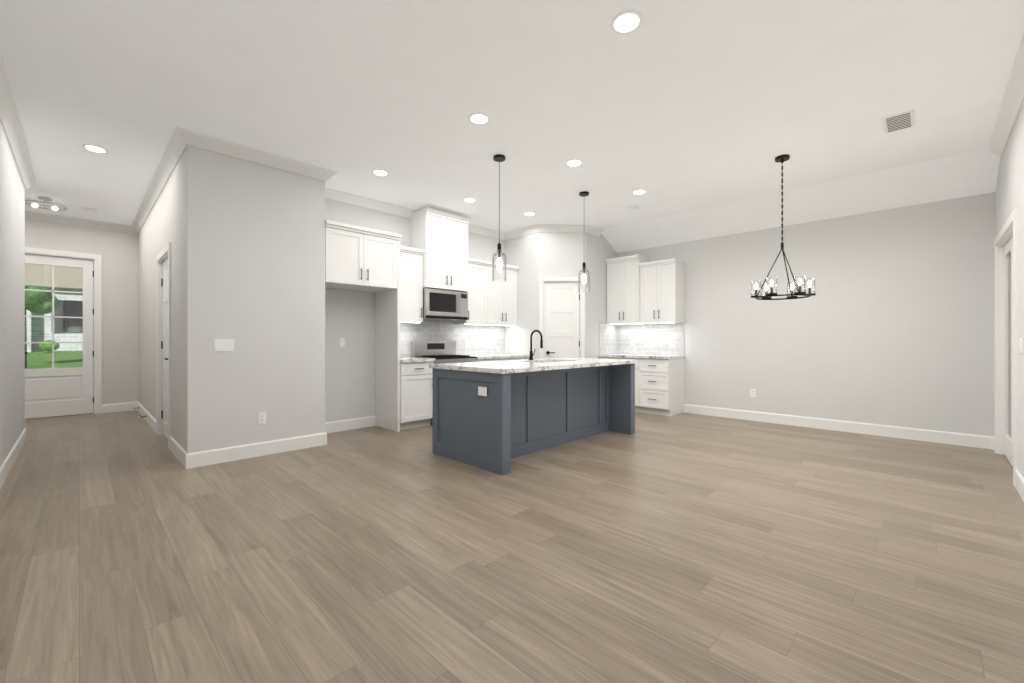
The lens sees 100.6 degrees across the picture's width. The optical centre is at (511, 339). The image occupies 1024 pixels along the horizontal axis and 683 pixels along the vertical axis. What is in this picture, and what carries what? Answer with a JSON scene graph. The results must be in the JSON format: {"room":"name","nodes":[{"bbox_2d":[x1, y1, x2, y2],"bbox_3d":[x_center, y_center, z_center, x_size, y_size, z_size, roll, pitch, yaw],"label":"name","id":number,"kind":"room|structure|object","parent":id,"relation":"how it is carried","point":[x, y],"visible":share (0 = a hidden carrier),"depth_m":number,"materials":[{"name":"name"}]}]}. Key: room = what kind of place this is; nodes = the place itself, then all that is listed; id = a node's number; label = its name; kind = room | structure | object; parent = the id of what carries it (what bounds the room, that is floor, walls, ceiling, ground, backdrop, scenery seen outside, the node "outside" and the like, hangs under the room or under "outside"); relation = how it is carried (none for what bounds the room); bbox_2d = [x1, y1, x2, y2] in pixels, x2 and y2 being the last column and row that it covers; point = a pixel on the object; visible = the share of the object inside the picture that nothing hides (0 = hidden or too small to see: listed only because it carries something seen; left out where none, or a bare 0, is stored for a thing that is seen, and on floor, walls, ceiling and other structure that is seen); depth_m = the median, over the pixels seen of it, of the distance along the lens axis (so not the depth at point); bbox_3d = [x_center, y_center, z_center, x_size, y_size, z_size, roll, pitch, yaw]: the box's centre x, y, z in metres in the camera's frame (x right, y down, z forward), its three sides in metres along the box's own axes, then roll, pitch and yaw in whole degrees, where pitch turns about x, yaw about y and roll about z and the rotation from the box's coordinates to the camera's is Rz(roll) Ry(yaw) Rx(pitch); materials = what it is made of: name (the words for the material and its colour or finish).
{"room":"kitchen","nodes":[
{"label":"kitchen","id":0,"kind":"room"},
{"bbox_2d":[0,122,27,466],"bbox_3d":[-2.832,-0.355,2.068,8.180,3.050,0.120,0,0,44],"label":"wall","id":1,"kind":"structure","parent":0,"point":[13,223],"depth_m":4.01,"materials":[{"name":"grey paint"}]},
{"bbox_2d":[0,428,26,488],"bbox_3d":[-2.833,1.103,2.164,8.075,0.135,0.015,0,0,44],"label":"baseboard","id":2,"kind":"structure","parent":1,"relation":"attached to","point":[12,456],"depth_m":3.94,"materials":[{"name":"white wood"}]},
{"bbox_2d":[0,51,36,188],"bbox_3d":[-2.834,-1.827,2.217,8.150,0.105,0.090,0,0,44],"label":"crown molding","id":3,"kind":"structure","parent":1,"relation":"attached to","point":[9,119],"depth_m":3.69,"materials":[{"name":"white wood"}]},
{"bbox_2d":[28,219,135,404],"bbox_3d":[-7.201,-0.355,6.240,0.120,3.050,5.045,0,0,44],"label":"wall","id":4,"kind":"structure","parent":0,"point":[117,249],"depth_m":6.90,"materials":[{"name":"grey paint"}]},
{"bbox_2d":[25,254,93,418],"bbox_3d":[-6.952,-0.052,6.449,0.103,2.428,0.886,0,0,45],"label":"front door","id":5,"kind":"structure","parent":4,"relation":"in","point":[52,392],"depth_m":6.53,"materials":[{"name":"white wood"}]},
{"bbox_2d":[25,247,101,413],"bbox_3d":[-6.979,-0.095,6.466,0.156,2.530,1.060,0,0,44],"label":"door frame","id":6,"kind":"structure","parent":4,"relation":"attached to","point":[97,258],"depth_m":6.75,"materials":[{"name":"white wood"}]},
{"bbox_2d":[25,210,131,232],"bbox_3d":[-7.549,-1.827,5.736,0.090,0.105,3.600,0,0,44],"label":"crown molding","id":7,"kind":"structure","parent":4,"relation":"attached to","point":[31,215],"depth_m":6.56,"materials":[{"name":"white wood"}]},
{"bbox_2d":[102,402,135,412],"bbox_3d":[-6.416,1.103,6.943,0.015,0.135,0.410,0,0,44],"label":"baseboard","id":8,"kind":"structure","parent":4,"relation":"attached to","point":[118,407],"depth_m":6.93,"materials":[{"name":"white wood"}]},
{"bbox_2d":[136,145,211,452],"bbox_3d":[-4.556,-0.355,5.529,4.610,3.050,0.180,0,0,44],"label":"wall","id":9,"kind":"structure","parent":0,"point":[181,216],"depth_m":4.02,"materials":[{"name":"grey paint"}]},
{"bbox_2d":[136,402,156,432],"bbox_3d":[-5.334,1.103,6.200,2.600,0.135,0.015,0,0,44],"label":"baseboard","id":10,"kind":"structure","parent":9,"relation":"attached to","point":[150,420],"depth_m":6.02,"materials":[{"name":"white wood"}]},
{"bbox_2d":[132,127,191,233],"bbox_3d":[-4.605,-1.827,5.429,4.720,0.105,0.090,0,0,44],"label":"crown molding","id":11,"kind":"structure","parent":9,"relation":"attached to","point":[181,137],"depth_m":4.61,"materials":[{"name":"white wood"}]},
{"bbox_2d":[157,242,170,448],"bbox_3d":[-3.989,0.060,4.972,1.040,2.220,0.156,0,0,44],"label":"door frame","id":12,"kind":"structure","parent":9,"relation":"attached to","point":[165,253],"depth_m":5.23,"materials":[{"name":"white wood"}]},
{"bbox_2d":[161,258,167,438],"bbox_3d":[-4.023,0.102,4.947,0.868,2.119,0.093,0,0,45],"label":"hall door","id":13,"kind":"structure","parent":9,"relation":"in","point":[164,347],"depth_m":5.12,"materials":[{"name":"white wood"}]},
{"bbox_2d":[169,436,183,465],"bbox_3d":[-3.319,1.103,4.220,0.970,0.135,0.015,0,0,44],"label":"baseboard","id":14,"kind":"structure","parent":9,"relation":"attached to","point":[174,447],"depth_m":4.22,"materials":[{"name":"white wood"}]},
{"bbox_2d":[212,152,311,449],"bbox_3d":[-2.555,-0.355,4.362,0.120,3.050,0.960,0,0,44],"label":"wall","id":15,"kind":"structure","parent":0,"point":[262,214],"depth_m":4.29,"materials":[{"name":"grey paint"}]},
{"bbox_2d":[214,339,233,350],"bbox_3d":[-2.755,0.050,4.067,0.008,0.115,0.165,0,0,45],"label":"light switch","id":16,"kind":"object","parent":15,"relation":"attached to","point":[223,344],"visible":1,"depth_m":4.06,"materials":[{"name":"white plastic"}]},
{"bbox_2d":[184,430,327,468],"bbox_3d":[-2.517,1.103,4.306,0.015,0.135,1.265,0,0,44],"label":"baseboard","id":17,"kind":"structure","parent":15,"relation":"attached to","point":[199,459],"depth_m":4.22,"materials":[{"name":"white wood"}]},
{"bbox_2d":[184,131,336,181],"bbox_3d":[-2.457,-1.827,4.312,0.090,0.105,1.325,0,0,44],"label":"crown molding","id":18,"kind":"structure","parent":15,"relation":"attached to","point":[199,140],"depth_m":4.23,"materials":[{"name":"white wood"}]},
{"bbox_2d":[258,412,265,423],"bbox_3d":[-2.527,0.790,4.299,0.008,0.115,0.070,0,0,45],"label":"electrical outlet","id":19,"kind":"object","parent":15,"relation":"attached to","point":[261,417],"visible":1,"depth_m":4.30,"materials":[{"name":"white plastic"}]},
{"bbox_2d":[312,178,327,433],"bbox_3d":[-2.330,-0.355,4.905,0.560,3.050,0.120,0,0,44],"label":"wall","id":20,"kind":"structure","parent":0,"point":[319,202],"depth_m":4.71,"materials":[{"name":"grey paint"}]},
{"bbox_2d":[328,199,559,421],"bbox_3d":[-0.865,-0.355,6.910,0.120,3.050,5.035,0,0,44],"label":"wall","id":21,"kind":"structure","parent":0,"point":[351,313],"depth_m":5.62,"materials":[{"name":"grey paint"}]},
{"bbox_2d":[339,338,344,346],"bbox_3d":[-2.187,0.030,5.472,0.008,0.115,0.070,0,0,45],"label":"light switch","id":22,"kind":"object","parent":21,"relation":"attached to","point":[341,342],"visible":1,"depth_m":5.47,"materials":[{"name":"white plastic"}]},
{"bbox_2d":[325,416,375,432],"bbox_3d":[-2.179,1.103,5.475,0.015,0.135,0.905,0,0,44],"label":"baseboard","id":23,"kind":"structure","parent":21,"relation":"attached to","point":[335,426],"depth_m":5.54,"materials":[{"name":"white wood"}]},
{"bbox_2d":[325,223,400,294],"bbox_3d":[-1.976,-0.975,5.279,0.577,0.651,0.904,0,0,45],"label":"upper cabinet","id":24,"kind":"object","parent":21,"relation":"attached to","point":[391,272],"depth_m":5.07,"materials":[{"name":"white wood"}]},
{"bbox_2d":[377,247,424,322],"bbox_3d":[-1.543,-0.734,5.897,0.330,0.968,0.508,0,0,45],"label":"upper cabinet","id":25,"kind":"object","parent":21,"relation":"attached to","point":[405,305],"depth_m":5.78,"materials":[{"name":"white wood"}]},
{"bbox_2d":[325,189,507,239],"bbox_3d":[-1.288,-1.827,6.330,0.090,0.105,3.375,0,0,44],"label":"crown molding","id":26,"kind":"structure","parent":21,"relation":"attached to","point":[332,194],"depth_m":5.82,"materials":[{"name":"white wood"}]},
{"bbox_2d":[409,211,468,291],"bbox_3d":[-1.072,-1.264,6.325,0.400,1.059,0.759,0,0,45],"label":"upper cabinet","id":27,"kind":"object","parent":21,"relation":"attached to","point":[442,240],"depth_m":6.13,"materials":[{"name":"white wood"}]},
{"bbox_2d":[423,288,467,320],"bbox_3d":[-1.050,-0.515,6.304,0.437,0.420,0.748,0,0,45],"label":"microwave","id":28,"kind":"object","parent":27,"relation":"attached to","point":[439,304],"visible":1,"depth_m":6.15,"materials":[{"name":"silver metal"}]},
{"bbox_2d":[449,259,492,326],"bbox_3d":[-0.648,-0.734,6.807,0.330,0.968,0.517,0,0,45],"label":"upper cabinet","id":29,"kind":"object","parent":21,"relation":"attached to","point":[480,293],"depth_m":6.73,"materials":[{"name":"white wood"}]},
{"bbox_2d":[493,263,516,326],"bbox_3d":[-0.285,-0.734,7.176,0.330,0.968,0.756,0,0,45],"label":"upper cabinet","id":30,"kind":"object","parent":21,"relation":"attached to","point":[504,293],"depth_m":7.12,"materials":[{"name":"white wood"}]},
{"bbox_2d":[0,410,1023,682],"bbox_3d":[-1.825,1.200,4.492,10.300,0.060,10.250,0,0,45],"label":"floor","id":31,"kind":"structure","parent":0,"point":[686,548],"depth_m":2.25,"materials":[{"name":"brown wood"}]},
{"bbox_2d":[377,359,433,430],"bbox_3d":[-1.446,0.731,5.802,0.600,0.880,0.508,0,0,45],"label":"base cabinet","id":32,"kind":"object","parent":31,"relation":"on","point":[404,390],"depth_m":5.57,"materials":[{"name":"white wood"}]},
{"bbox_2d":[393,355,434,362],"bbox_3d":[-1.439,0.270,5.794,0.623,0.040,0.509,0,0,45],"label":"countertop","id":33,"kind":"structure","parent":32,"relation":"on","point":[410,360],"depth_m":5.54,"materials":[{"name":"white stone"}]},
{"bbox_2d":[411,341,476,424],"bbox_3d":[-0.974,0.593,6.228,0.652,1.155,0.752,0,0,45],"label":"range","id":34,"kind":"object","parent":31,"relation":"on","point":[440,352],"visible":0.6,"depth_m":6.22,"materials":[{"name":"silver metal"}]},
{"bbox_2d":[477,359,508,361],"bbox_3d":[-0.510,0.731,6.755,0.600,0.880,0.637,0,0,45],"label":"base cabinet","id":35,"kind":"object","parent":31,"relation":"on","point":[478,360],"depth_m":6.51,"materials":[{"name":"white wood"}]},
{"bbox_2d":[469,355,528,358],"bbox_3d":[-0.320,0.270,6.932,0.623,0.040,1.154,0,0,45],"label":"countertop","id":36,"kind":"structure","parent":35,"relation":"on","point":[478,356],"depth_m":6.83,"materials":[{"name":"white stone"}]},
{"bbox_2d":[432,365,634,474],"bbox_3d":[0.354,0.730,4.855,1.040,0.880,2.318,0,0,45],"label":"kitchen island","id":37,"kind":"object","parent":31,"relation":"on","point":[494,416],"depth_m":4.35,"materials":[{"name":"blue"}]},
{"bbox_2d":[429,357,636,372],"bbox_3d":[0.357,0.270,4.858,1.090,0.040,2.360,0,0,45],"label":"island countertop","id":38,"kind":"structure","parent":37,"relation":"on","point":[536,365],"depth_m":4.33,"materials":[{"name":"white stone"}]},
{"bbox_2d":[529,330,542,359],"bbox_3d":[0.313,0.061,5.280,0.216,0.376,0.111,0,0,45],"label":"faucet","id":39,"kind":"object","parent":38,"relation":"on","point":[541,346],"visible":1,"depth_m":5.30,"materials":[{"name":"black metal"}]},
{"bbox_2d":[598,254,684,415],"bbox_3d":[2.131,-0.120,7.063,1.236,2.580,0.633,0,0,45],"label":"tall cabinet","id":40,"kind":"object","parent":31,"relation":"on","point":[645,304],"visible":0.75,"depth_m":6.94,"materials":[{"name":"white painted wood"},{"name":"black metal"}]},
{"bbox_2d":[0,0,1023,252],"bbox_3d":[-1.843,-1.760,4.510,10.190,0.480,10.090,0,0,45],"label":"ceiling","id":41,"kind":"structure","parent":0,"point":[694,118],"depth_m":3.34,"materials":[{"name":"paint"}]},
{"bbox_2d":[25,196,66,210],"bbox_3d":[-6.180,-1.804,5.624,0.416,0.149,0.416,0,0,45],"label":"light","id":42,"kind":"object","parent":41,"relation":"attached to","point":[44,199],"visible":0.81,"depth_m":5.61,"materials":[{"name":"silver metal"}]},
{"bbox_2d":[82,207,96,211],"bbox_3d":[-6.064,-1.876,6.099,0.120,0.008,0.160,0,0,45],"label":"ceiling vent","id":43,"kind":"object","parent":41,"relation":"in","point":[85,208],"visible":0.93,"depth_m":6.10,"materials":[{"name":"white metal"}]},
{"bbox_2d":[82,144,108,152],"bbox_3d":[-4.095,-1.876,4.179,0.190,0.006,0.190,0,0,45],"label":"recessed light","id":44,"kind":"object","parent":41,"relation":"in","point":[94,148],"visible":1,"depth_m":4.16,"materials":[{"name":"white plastic"}]},
{"bbox_2d":[372,169,388,175],"bbox_3d":[-1.477,-1.876,4.774,0.190,0.006,0.190,0,0,45],"label":"recessed light","id":45,"kind":"object","parent":41,"relation":"in","point":[378,172],"visible":1,"depth_m":4.76,"materials":[{"name":"white plastic"}]},
{"bbox_2d":[463,198,476,201],"bbox_3d":[-0.566,-1.876,5.702,0.190,0.006,0.190,0,0,45],"label":"recessed light","id":46,"kind":"object","parent":41,"relation":"in","point":[469,199],"visible":1,"depth_m":5.69,"materials":[{"name":"white plastic"}]},
{"bbox_2d":[468,113,489,124],"bbox_3d":[-0.279,-1.876,3.611,0.190,0.006,0.190,0,0,45],"label":"recessed light","id":47,"kind":"object","parent":41,"relation":"in","point":[478,118],"visible":1,"depth_m":3.60,"materials":[{"name":"white"}]},
{"bbox_2d":[492,154,505,281],"bbox_3d":[-0.130,-1.242,4.362,0.148,1.274,0.148,0,0,45],"label":"pendant light","id":48,"kind":"object","parent":41,"relation":"hanging from","point":[499,158],"visible":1,"depth_m":4.36,"materials":[{"name":"black metal"}]},
{"bbox_2d":[523,212,535,215],"bbox_3d":[0.263,-1.876,6.331,0.190,0.006,0.190,0,0,45],"label":"recessed light","id":49,"kind":"object","parent":41,"relation":"in","point":[529,213],"visible":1,"depth_m":6.30,"materials":[{"name":"white"}]},
{"bbox_2d":[565,159,582,166],"bbox_3d":[0.661,-1.876,4.510,0.190,0.006,0.190,0,0,45],"label":"recessed light","id":50,"kind":"object","parent":41,"relation":"in","point":[574,162],"visible":1,"depth_m":4.49,"materials":[{"name":"white"}]},
{"bbox_2d":[578,191,589,292],"bbox_3d":[0.921,-1.242,5.432,0.148,1.274,0.148,0,0,45],"label":"pendant light","id":51,"kind":"object","parent":41,"relation":"hanging from","point":[583,194],"visible":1,"depth_m":5.43,"materials":[{"name":"clear glass"}]},
{"bbox_2d":[610,10,642,34],"bbox_3d":[0.678,-1.876,2.516,0.190,0.006,0.190,0,0,45],"label":"recessed light","id":52,"kind":"object","parent":41,"relation":"in","point":[626,22],"visible":1,"depth_m":2.51,"materials":[{"name":"white plastic"}]},
{"bbox_2d":[629,205,641,208],"bbox_3d":[1.737,-1.876,6.005,0.120,0.008,0.160,0,0,45],"label":"ceiling vent","id":53,"kind":"object","parent":41,"relation":"in","point":[635,207],"visible":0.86,"depth_m":6.01,"materials":[{"name":"white metal"}]},
{"bbox_2d":[631,189,646,194],"bbox_3d":[1.615,-1.876,5.395,0.190,0.006,0.190,0,0,45],"label":"recessed light","id":54,"kind":"object","parent":41,"relation":"in","point":[638,191],"visible":1,"depth_m":5.37,"materials":[{"name":"white"}]},
{"bbox_2d":[751,154,815,299],"bbox_3d":[2.776,-1.155,4.366,0.542,1.447,0.560,0,0,45],"label":"chandelier","id":55,"kind":"object","parent":41,"relation":"hanging from","point":[782,159],"visible":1,"depth_m":4.36,"materials":[{"name":"black metal"}]},
{"bbox_2d":[882,110,914,133],"bbox_3d":[3.334,-1.875,3.664,0.200,0.010,0.360,0,0,45],"label":"ceiling vent","id":56,"kind":"object","parent":41,"relation":"in","point":[900,121],"visible":0.98,"depth_m":3.64,"materials":[{"name":"white metal"}]},
{"bbox_2d":[504,232,547,358],"bbox_3d":[0.219,-0.355,7.308,0.828,3.050,0.133,0,0,44],"label":"wall","id":57,"kind":"structure","parent":0,"point":[529,252],"depth_m":7.17,"materials":[{"name":"grey paint"}]},
{"bbox_2d":[576,232,583,276],"bbox_3d":[1.122,-0.355,7.107,0.003,3.050,0.108,0,0,44],"label":"wall","id":58,"kind":"structure","parent":0,"point":[579,235],"depth_m":7.01,"materials":[{"name":"grey paint"}]},
{"bbox_2d":[544,282,579,358],"bbox_3d":[0.828,0.102,7.050,0.457,2.119,0.443,0,0,45],"label":"pantry door","id":59,"kind":"structure","parent":58,"relation":"in","point":[561,319],"depth_m":7.04,"materials":[{"name":"white wood"}]},
{"bbox_2d":[539,277,584,358],"bbox_3d":[0.829,0.068,7.042,0.594,2.205,0.613,0,0,44],"label":"door frame","id":60,"kind":"structure","parent":58,"relation":"attached to","point":[541,279],"depth_m":6.99,"materials":[{"name":"white wood"}]},
{"bbox_2d":[584,225,602,235],"bbox_3d":[1.371,-1.827,7.109,0.090,0.105,0.437,0,0,44],"label":"crown molding","id":61,"kind":"structure","parent":58,"relation":"attached to","point":[590,229],"depth_m":7.07,"materials":[{"name":"white"}]},
{"bbox_2d":[560,193,991,436],"bbox_3d":[3.039,-0.355,6.695,5.990,3.050,0.130,0,0,44],"label":"wall","id":62,"kind":"structure","parent":0,"point":[890,322],"depth_m":5.41,"materials":[{"name":"grey paint"}]},
{"bbox_2d":[750,389,755,396],"bbox_3d":[3.493,0.770,6.165,0.070,0.115,0.008,0,0,45],"label":"electrical outlet","id":63,"kind":"object","parent":62,"relation":"attached to","point":[752,392],"visible":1,"depth_m":6.16,"materials":[{"name":"white plastic"}]},
{"bbox_2d":[684,404,993,449],"bbox_3d":[3.956,1.103,5.688,3.330,0.135,0.040,0,0,44],"label":"baseboard","id":64,"kind":"structure","parent":62,"relation":"attached to","point":[969,440],"depth_m":5.35,"materials":[{"name":"white wood"}]},
{"bbox_2d":[992,102,1023,478],"bbox_3d":[2.695,-0.355,1.943,0.120,3.050,7.390,0,0,44],"label":"wall","id":65,"kind":"structure","parent":0,"point":[1008,195],"depth_m":3.39,"materials":[{"name":"grey paint"}]},
{"bbox_2d":[994,208,1017,486],"bbox_3d":[4.584,0.060,3.866,0.156,2.220,1.480,0,0,44],"label":"door frame","id":66,"kind":"structure","parent":65,"relation":"attached to","point":[1009,230],"depth_m":4.35,"materials":[{"name":"white wood"}]},
{"bbox_2d":[988,33,1023,156],"bbox_3d":[2.389,-1.827,1.782,0.090,0.105,6.610,0,0,44],"label":"crown molding","id":67,"kind":"structure","parent":65,"relation":"attached to","point":[1010,109],"depth_m":3.31,"materials":[{"name":"white wood"}]},
{"bbox_2d":[1004,236,1012,466],"bbox_3d":[4.586,0.103,3.864,0.045,2.118,1.292,0,0,45],"label":"patio door","id":68,"kind":"structure","parent":65,"relation":"in","point":[1008,350],"depth_m":4.22,"materials":[{"name":"white wood"}]},
{"bbox_2d":[1015,470,1023,500],"bbox_3d":[2.037,1.103,1.371,0.015,0.135,5.650,0,0,44],"label":"baseboard","id":69,"kind":"structure","parent":65,"relation":"attached to","point":[1019,481],"depth_m":3.22,"materials":[{"name":"white wood"}]},
{"bbox_2d":[1019,338,1022,352],"bbox_3d":[3.865,0.040,3.226,0.008,0.115,0.115,0,0,45],"label":"light switch","id":70,"kind":"object","parent":65,"relation":"attached to","point":[1021,345],"visible":1,"depth_m":3.21,"materials":[{"name":"white plastic"}]},
{"label":"outside","id":71,"kind":"structure","parent":0,"visible":0},
{"bbox_2d":[25,263,82,368],"bbox_3d":[-23.601,-2.334,23.193,73.820,7.128,80.000,0,0,45],"label":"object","id":72,"kind":"structure","parent":71,"point":[68,336],"depth_m":20.32,"materials":[{"name":"concrete"}]},
{"bbox_2d":[25,286,59,367],"bbox_3d":[-18.248,-0.752,17.344,9.779,3.428,12.720,0,0,45],"label":"plants","id":73,"kind":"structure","parent":72,"relation":"on","point":[40,302],"depth_m":13.93,"materials":[{"name":"green plant"}]}
]}

